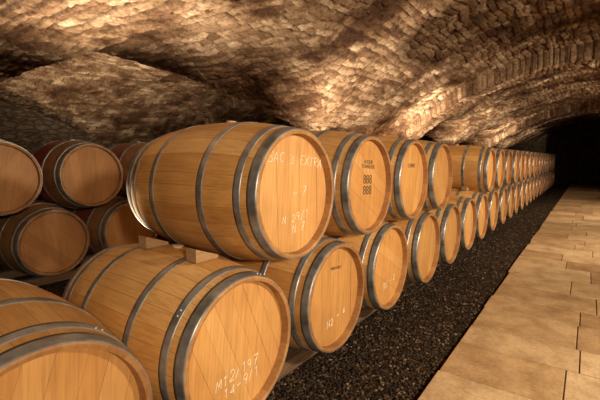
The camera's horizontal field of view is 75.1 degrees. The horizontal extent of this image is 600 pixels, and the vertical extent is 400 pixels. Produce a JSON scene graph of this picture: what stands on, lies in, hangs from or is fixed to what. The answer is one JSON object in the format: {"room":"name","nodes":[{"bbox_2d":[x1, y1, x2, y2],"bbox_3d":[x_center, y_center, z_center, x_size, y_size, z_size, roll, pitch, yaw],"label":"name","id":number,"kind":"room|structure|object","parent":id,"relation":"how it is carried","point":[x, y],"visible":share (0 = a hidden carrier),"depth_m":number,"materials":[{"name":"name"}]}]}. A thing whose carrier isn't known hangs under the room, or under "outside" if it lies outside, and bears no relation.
{"room":"wine cellar","nodes":[
{"label":"wine cellar","id":0,"kind":"room"},
{"bbox_2d":[0,101,117,208],"bbox_3d":[-1.524,-1.657,12.573,0.300,3.000,24.600,5,8,36],"label":"wall","id":1,"kind":"structure","parent":0,"point":[25,128],"depth_m":7.44,"materials":[{"name":"stone"}]},
{"bbox_2d":[0,184,569,399],"bbox_3d":[2.913,0.242,9.424,11.400,0.100,24.900,5,8,36],"label":"floor","id":2,"kind":"structure","parent":0,"point":[555,192],"depth_m":2.73,"materials":[{"name":"black gravel"}]},
{"bbox_2d":[0,254,92,278],"bbox_3d":[-1.125,0.483,6.365,0.080,0.075,12.770,5,8,36],"label":"rail","id":3,"kind":"object","parent":2,"relation":"on","point":[7,274],"visible":0.02,"depth_m":3.92,"materials":[{"name":"brown wood"}]},
{"bbox_2d":[0,201,89,275],"bbox_3d":[-2.644,0.360,3.886,0.979,0.723,0.710,5,8,36],"label":"wine barrel","id":4,"kind":"object","parent":3,"relation":"on","point":[42,238],"visible":0.84,"depth_m":3.57,"materials":[{"name":"brown wood"}]},
{"bbox_2d":[0,139,42,215],"bbox_3d":[-2.857,-0.213,3.511,0.976,0.721,0.710,5,8,36],"label":"wine barrel","id":5,"kind":"object","parent":4,"relation":"on","point":[21,175],"visible":1,"depth_m":3.34,"materials":[{"name":"brown wood"}]},
{"bbox_2d":[67,196,156,254],"bbox_3d":[-2.190,0.295,4.486,0.976,0.724,0.711,5,8,36],"label":"wine barrel","id":6,"kind":"object","parent":3,"relation":"on","point":[112,223],"visible":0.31,"depth_m":4.12,"materials":[{"name":"brown wood"}]},
{"bbox_2d":[30,139,122,208],"bbox_3d":[-2.421,-0.280,4.124,0.979,0.724,0.710,5,8,36],"label":"wine barrel","id":7,"kind":"object","parent":6,"relation":"on","point":[77,174],"visible":0.84,"depth_m":3.81,"materials":[{"name":"brown wood"}]},
{"bbox_2d":[156,235,176,244],"bbox_3d":[-1.750,0.230,5.096,0.979,0.721,0.711,5,8,36],"label":"wine barrel","id":8,"kind":"object","parent":3,"relation":"on","point":[158,237],"visible":0.02,"depth_m":4.72,"materials":[{"name":"brown wood"}]},
{"bbox_2d":[107,141,146,197],"bbox_3d":[-1.975,-0.345,4.730,0.979,0.722,0.710,5,8,36],"label":"wine barrel","id":9,"kind":"object","parent":8,"relation":"on","point":[125,153],"visible":0.21,"depth_m":4.38,"materials":[{"name":"brown wood"}]},
{"bbox_2d":[17,267,78,285],"bbox_3d":[-0.730,0.514,6.076,0.080,0.075,12.770,5,8,36],"label":"rail","id":10,"kind":"object","parent":2,"relation":"on","point":[38,280],"visible":0.02,"depth_m":3.73,"materials":[{"name":"brown wood"}]},
{"bbox_2d":[277,231,486,380],"bbox_3d":[4.466,0.269,8.359,0.080,0.075,19.432,5,8,36],"label":"rail","id":11,"kind":"object","parent":2,"relation":"on","point":[294,358],"visible":0.02,"depth_m":2.28,"materials":[{"name":"brown wood"}]},
{"bbox_2d":[0,278,152,399],"bbox_3d":[-1.043,0.638,1.298,0.979,0.724,0.709,5,8,36],"label":"wine barrel","id":12,"kind":"object","parent":11,"relation":"on","point":[51,348],"visible":1,"depth_m":1.10,"materials":[{"name":"brown wood"}]},
{"bbox_2d":[62,243,290,399],"bbox_3d":[-0.613,0.576,1.878,0.979,0.723,0.711,5,8,36],"label":"wine barrel","id":13,"kind":"object","parent":11,"relation":"on","point":[219,328],"visible":0.84,"depth_m":1.58,"materials":[{"name":"brown wood"}]},
{"bbox_2d":[138,235,168,248],"bbox_3d":[-0.712,0.195,1.898,0.064,0.058,0.120,5,8,36],"label":"chock","id":14,"kind":"object","parent":13,"relation":"on","point":[144,242],"visible":1,"depth_m":1.86,"materials":[{"name":"brown wood"}]},
{"bbox_2d":[186,248,217,262],"bbox_3d":[-0.422,0.228,1.686,0.064,0.058,0.120,5,8,36],"label":"chock","id":15,"kind":"object","parent":13,"relation":"on","point":[192,255],"visible":1,"depth_m":1.65,"materials":[{"name":"brown wood"}]},
{"bbox_2d":[127,121,333,259],"bbox_3d":[-0.389,-0.063,2.115,0.979,0.724,0.711,5,8,36],"label":"wine barrel","id":16,"kind":"object","parent":13,"relation":"on","point":[233,189],"visible":0.99,"depth_m":1.81,"materials":[{"name":"brown wood"}]},
{"bbox_2d":[223,235,363,352],"bbox_3d":[-0.167,0.511,2.484,0.979,0.724,0.711,5,8,36],"label":"wine barrel","id":17,"kind":"object","parent":11,"relation":"on","point":[323,289],"visible":0.51,"depth_m":2.13,"materials":[{"name":"brown wood"}]},
{"bbox_2d":[306,129,391,235],"bbox_3d":[0.061,-0.128,2.717,0.979,0.723,0.710,5,8,36],"label":"wine barrel","id":18,"kind":"object","parent":17,"relation":"on","point":[360,163],"visible":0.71,"depth_m":2.38,"materials":[{"name":"brown wood"}]},
{"bbox_2d":[328,221,407,309],"bbox_3d":[0.275,0.445,3.093,0.976,0.744,0.732,5,6,36],"label":"wine barrel","id":19,"kind":"object","parent":11,"relation":"on","point":[383,253],"visible":0.45,"depth_m":2.75,"materials":[{"name":"brown wood"}]},
{"bbox_2d":[375,136,427,220],"bbox_3d":[0.507,-0.193,3.323,0.976,0.727,0.714,5,7,36],"label":"wine barrel","id":20,"kind":"object","parent":19,"relation":"on","point":[408,158],"visible":0.36,"depth_m":3.00,"materials":[{"name":"brown wood"}]},
{"bbox_2d":[423,203,460,263],"bbox_3d":[1.184,0.316,4.291,0.979,0.723,0.709,5,8,36],"label":"wine barrel","id":21,"kind":"object","parent":11,"relation":"on","point":[449,217],"visible":0.34,"depth_m":3.98,"materials":[{"name":"brown wood"}]},
{"bbox_2d":[447,194,476,250],"bbox_3d":[1.627,0.250,4.898,0.979,0.723,0.710,5,8,36],"label":"wine barrel","id":22,"kind":"object","parent":11,"relation":"on","point":[467,206],"visible":0.26,"depth_m":4.60,"materials":[{"name":"brown wood"}]},
{"bbox_2d":[450,189,488,239],"bbox_3d":[2.069,0.185,5.508,0.979,0.723,0.711,5,8,36],"label":"wine barrel","id":23,"kind":"object","parent":11,"relation":"on","point":[481,200],"visible":0.28,"depth_m":5.24,"materials":[{"name":"brown wood"}]},
{"bbox_2d":[449,144,495,192],"bbox_3d":[2.293,-0.454,5.744,0.976,0.735,0.723,5,7,36],"label":"wine barrel","id":24,"kind":"object","parent":23,"relation":"on","point":[474,167],"visible":0.53,"depth_m":5.38,"materials":[{"name":"brown wood"}]},
{"bbox_2d":[484,189,498,230],"bbox_3d":[2.518,0.120,6.112,0.979,0.723,0.711,5,8,36],"label":"wine barrel","id":25,"kind":"object","parent":11,"relation":"on","point":[493,200],"visible":0.15,"depth_m":5.86,"materials":[{"name":"brown wood"}]},
{"bbox_2d":[487,147,504,188],"bbox_3d":[2.741,-0.519,6.348,0.976,0.742,0.730,5,9,36],"label":"wine barrel","id":26,"kind":"object","parent":25,"relation":"on","point":[500,156],"visible":0.19,"depth_m":6.11,"materials":[{"name":"brown wood"}]},
{"bbox_2d":[503,184,514,218],"bbox_3d":[3.425,-0.010,7.311,0.979,0.724,0.711,5,8,36],"label":"wine barrel","id":27,"kind":"object","parent":11,"relation":"on","point":[510,189],"visible":0.16,"depth_m":7.10,"materials":[{"name":"brown wood"}]},
{"bbox_2d":[500,148,518,183],"bbox_3d":[3.648,-0.649,7.549,0.979,0.723,0.710,5,8,36],"label":"wine barrel","id":28,"kind":"object","parent":27,"relation":"on","point":[515,154],"visible":0.16,"depth_m":7.29,"materials":[{"name":"brown wood"}]},
{"bbox_2d":[512,182,519,213],"bbox_3d":[3.863,-0.075,7.923,0.979,0.724,0.710,5,8,36],"label":"wine barrel","id":29,"kind":"object","parent":11,"relation":"on","point":[516,185],"visible":0.12,"depth_m":7.77,"materials":[{"name":"brown wood"}]},
{"bbox_2d":[518,180,524,209],"bbox_3d":[4.320,-0.140,8.521,0.979,0.724,0.711,5,8,36],"label":"wine barrel","id":30,"kind":"object","parent":11,"relation":"on","point":[522,183],"visible":0.14,"depth_m":8.30,"materials":[{"name":"brown wood"}]},
{"bbox_2d":[517,150,523,181],"bbox_3d":[4.092,-0.714,8.156,0.979,0.724,0.711,5,8,36],"label":"wine barrel","id":31,"kind":"object","parent":30,"relation":"on","point":[521,153],"visible":0.16,"depth_m":7.97,"materials":[{"name":"brown wood"}]},
{"bbox_2d":[523,179,529,205],"bbox_3d":[4.771,-0.205,9.123,0.979,0.723,0.711,5,8,36],"label":"wine barrel","id":32,"kind":"object","parent":11,"relation":"on","point":[527,183],"visible":0.12,"depth_m":8.96,"materials":[{"name":"brown wood"}]},
{"bbox_2d":[522,151,527,179],"bbox_3d":[4.532,-0.780,8.767,0.979,0.723,0.710,5,8,36],"label":"wine barrel","id":33,"kind":"object","parent":32,"relation":"on","point":[525,152],"visible":0.22,"depth_m":8.60,"materials":[{"name":"brown wood"}]},
{"bbox_2d":[528,177,532,202],"bbox_3d":[5.213,-0.271,9.731,0.976,0.723,0.711,5,8,36],"label":"wine barrel","id":34,"kind":"object","parent":11,"relation":"on","point":[530,178],"visible":0.1,"depth_m":9.59,"materials":[{"name":"brown wood"}]},
{"bbox_2d":[526,151,531,178],"bbox_3d":[4.982,-0.845,9.369,0.976,0.723,0.711,5,8,36],"label":"wine barrel","id":35,"kind":"object","parent":34,"relation":"on","point":[529,153],"visible":0.2,"depth_m":9.17,"materials":[{"name":"brown wood"}]},
{"bbox_2d":[531,152,535,176],"bbox_3d":[5.438,-0.910,9.968,0.979,0.723,0.710,5,8,36],"label":"wine barrel","id":36,"kind":"object","parent":34,"relation":"on","point":[533,153],"visible":0.22,"depth_m":9.63,"materials":[{"name":"brown wood"}]},
{"bbox_2d":[531,176,535,199],"bbox_3d":[5.660,-0.336,10.337,0.979,0.723,0.711,5,8,36],"label":"wine barrel","id":37,"kind":"object","parent":11,"relation":"on","point":[534,177],"visible":0.13,"depth_m":10.20,"materials":[{"name":"brown wood"}]},
{"bbox_2d":[535,152,538,175],"bbox_3d":[5.880,-0.975,10.576,0.979,0.723,0.709,5,8,36],"label":"wine barrel","id":38,"kind":"object","parent":37,"relation":"on","point":[537,154],"visible":0.12,"depth_m":10.44,"materials":[{"name":"brown wood"}]},
{"bbox_2d":[535,175,538,197],"bbox_3d":[6.107,-0.401,10.942,0.979,0.723,0.711,5,8,36],"label":"wine barrel","id":39,"kind":"object","parent":11,"relation":"on","point":[537,176],"visible":0.13,"depth_m":10.67,"materials":[{"name":"brown wood"}]},
{"bbox_2d":[536,152,541,174],"bbox_3d":[6.331,-1.040,11.179,0.979,0.723,0.710,5,8,36],"label":"wine barrel","id":40,"kind":"object","parent":39,"relation":"on","point":[540,154],"visible":0.09,"depth_m":10.99,"materials":[{"name":"brown wood"}]},
{"bbox_2d":[538,174,541,195],"bbox_3d":[6.564,-0.465,11.539,0.979,0.723,0.711,5,8,36],"label":"wine barrel","id":41,"kind":"object","parent":11,"relation":"on","point":[540,175],"visible":0.16,"depth_m":11.21,"materials":[{"name":"brown wood"}]},
{"bbox_2d":[541,174,543,193],"bbox_3d":[7.004,-0.531,12.148,0.979,0.723,0.710,5,8,36],"label":"wine barrel","id":42,"kind":"object","parent":11,"relation":"on","point":[541,174],"visible":0.09,"depth_m":12.04,"materials":[{"name":"brown wood"}]},
{"bbox_2d":[541,153,544,173],"bbox_3d":[6.783,-1.105,11.779,0.976,0.724,0.711,5,8,36],"label":"wine barrel","id":43,"kind":"object","parent":42,"relation":"on","point":[543,155],"visible":0.17,"depth_m":11.64,"materials":[{"name":"brown wood"}]},
{"bbox_2d":[543,173,546,191],"bbox_3d":[7.459,-0.595,12.748,0.976,0.738,0.726,5,9,36],"label":"wine barrel","id":44,"kind":"object","parent":11,"relation":"on","point":[545,174],"visible":0.09,"depth_m":12.40,"materials":[{"name":"brown wood"}]},
{"bbox_2d":[543,153,546,173],"bbox_3d":[7.236,-1.169,12.379,0.979,0.724,0.710,5,8,36],"label":"wine barrel","id":45,"kind":"object","parent":44,"relation":"on","point":[545,154],"visible":0.11,"depth_m":12.20,"materials":[{"name":"brown wood"}]},
{"bbox_2d":[546,172,548,190],"bbox_3d":[7.907,-0.660,13.352,0.979,0.724,0.711,5,8,36],"label":"wine barrel","id":46,"kind":"object","parent":11,"relation":"on","point":[547,172],"visible":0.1,"depth_m":13.24,"materials":[{"name":"brown wood"}]},
{"bbox_2d":[538,152,548,172],"bbox_3d":[7.684,-1.234,12.984,0.979,0.724,0.710,5,8,36],"label":"wine barrel","id":47,"kind":"object","parent":46,"relation":"on","point":[538,152],"visible":0.1,"depth_m":12.85,"materials":[{"name":"brown wood"}]},
{"bbox_3d":[8.797,-0.791,14.565,0.976,0.722,0.711,5,6,36],"label":"wine barrel","id":48,"kind":"object","parent":11,"relation":"on","visible":0},
{"bbox_2d":[547,153,553,170],"bbox_3d":[9.028,-1.429,14.796,0.976,0.740,0.728,5,9,36],"label":"wine barrel","id":49,"kind":"object","parent":48,"relation":"on","point":[547,153],"visible":0.17,"depth_m":14.57,"materials":[{"name":"brown wood"}]},
{"bbox_2d":[267,203,555,399],"bbox_3d":[2.807,0.613,5.480,0.648,0.021,12.020,5,8,36],"label":"gravel bed","id":50,"kind":"object","parent":2,"relation":"on","point":[416,353],"visible":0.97,"depth_m":2.79,"materials":[{"name":"black gravel"}]},
{"bbox_2d":[418,184,599,399],"bbox_3d":[6.127,0.440,6.988,2.886,0.026,24.380,5,8,36],"label":"stone path","id":51,"kind":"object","parent":2,"relation":"on","point":[537,337],"visible":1,"depth_m":2.75,"materials":[{"name":"stone"}]},
{"bbox_3d":[4.071,0.237,8.648,0.080,0.075,19.432,5,8,36],"label":"rail","id":52,"kind":"object","parent":2,"relation":"on","visible":0},
{"bbox_2d":[386,210,439,282],"bbox_3d":[0.739,0.381,3.685,0.979,0.724,0.711,5,8,36],"label":"wine barrel","id":53,"kind":"object","parent":52,"relation":"on","point":[422,233],"visible":0.27,"depth_m":3.33,"materials":[{"name":"brown wood"}]},
{"bbox_2d":[412,139,452,209],"bbox_3d":[0.952,-0.259,3.929,0.979,0.723,0.711,5,8,36],"label":"wine barrel","id":54,"kind":"object","parent":53,"relation":"on","point":[439,157],"visible":0.35,"depth_m":3.62,"materials":[{"name":"brown wood"}]},
{"bbox_2d":[493,186,507,224],"bbox_3d":[2.977,0.055,6.707,0.979,0.723,0.711,5,8,36],"label":"wine barrel","id":55,"kind":"object","parent":52,"relation":"on","point":[502,192],"visible":0.2,"depth_m":6.43,"materials":[{"name":"brown wood"}]},
{"bbox_2d":[491,147,512,185],"bbox_3d":[3.191,-0.584,6.952,0.976,0.744,0.732,5,6,36],"label":"wine barrel","id":56,"kind":"object","parent":55,"relation":"on","point":[508,153],"visible":0.24,"depth_m":6.72,"materials":[{"name":"brown wood"}]},
{"bbox_2d":[0,0,599,148],"bbox_3d":[3.024,-1.808,9.184,11.200,1.508,24.600,5,8,36],"label":"ceiling","id":57,"kind":"structure","parent":0,"point":[503,74],"depth_m":4.46,"materials":[{"name":"brick"}]},
{"bbox_2d":[420,123,599,184],"bbox_3d":[10.242,-2.364,19.142,11.400,3.000,0.200,5,8,36],"label":"wall","id":58,"kind":"structure","parent":0,"point":[576,148],"depth_m":17.54,"materials":[{"name":"stone"}]},
{"bbox_3d":[8.348,-0.726,13.962,0.976,0.722,0.711,5,6,36],"label":"wine barrel","id":59,"kind":"object","parent":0,"visible":0},
{"bbox_2d":[549,154,551,171],"bbox_3d":[8.577,-1.365,14.195,0.976,0.736,0.724,5,7,36],"label":"wine barrel","id":60,"kind":"object","parent":59,"relation":"on","point":[550,154],"visible":0.1,"depth_m":13.79,"materials":[{"name":"brown wood"}]}
]}

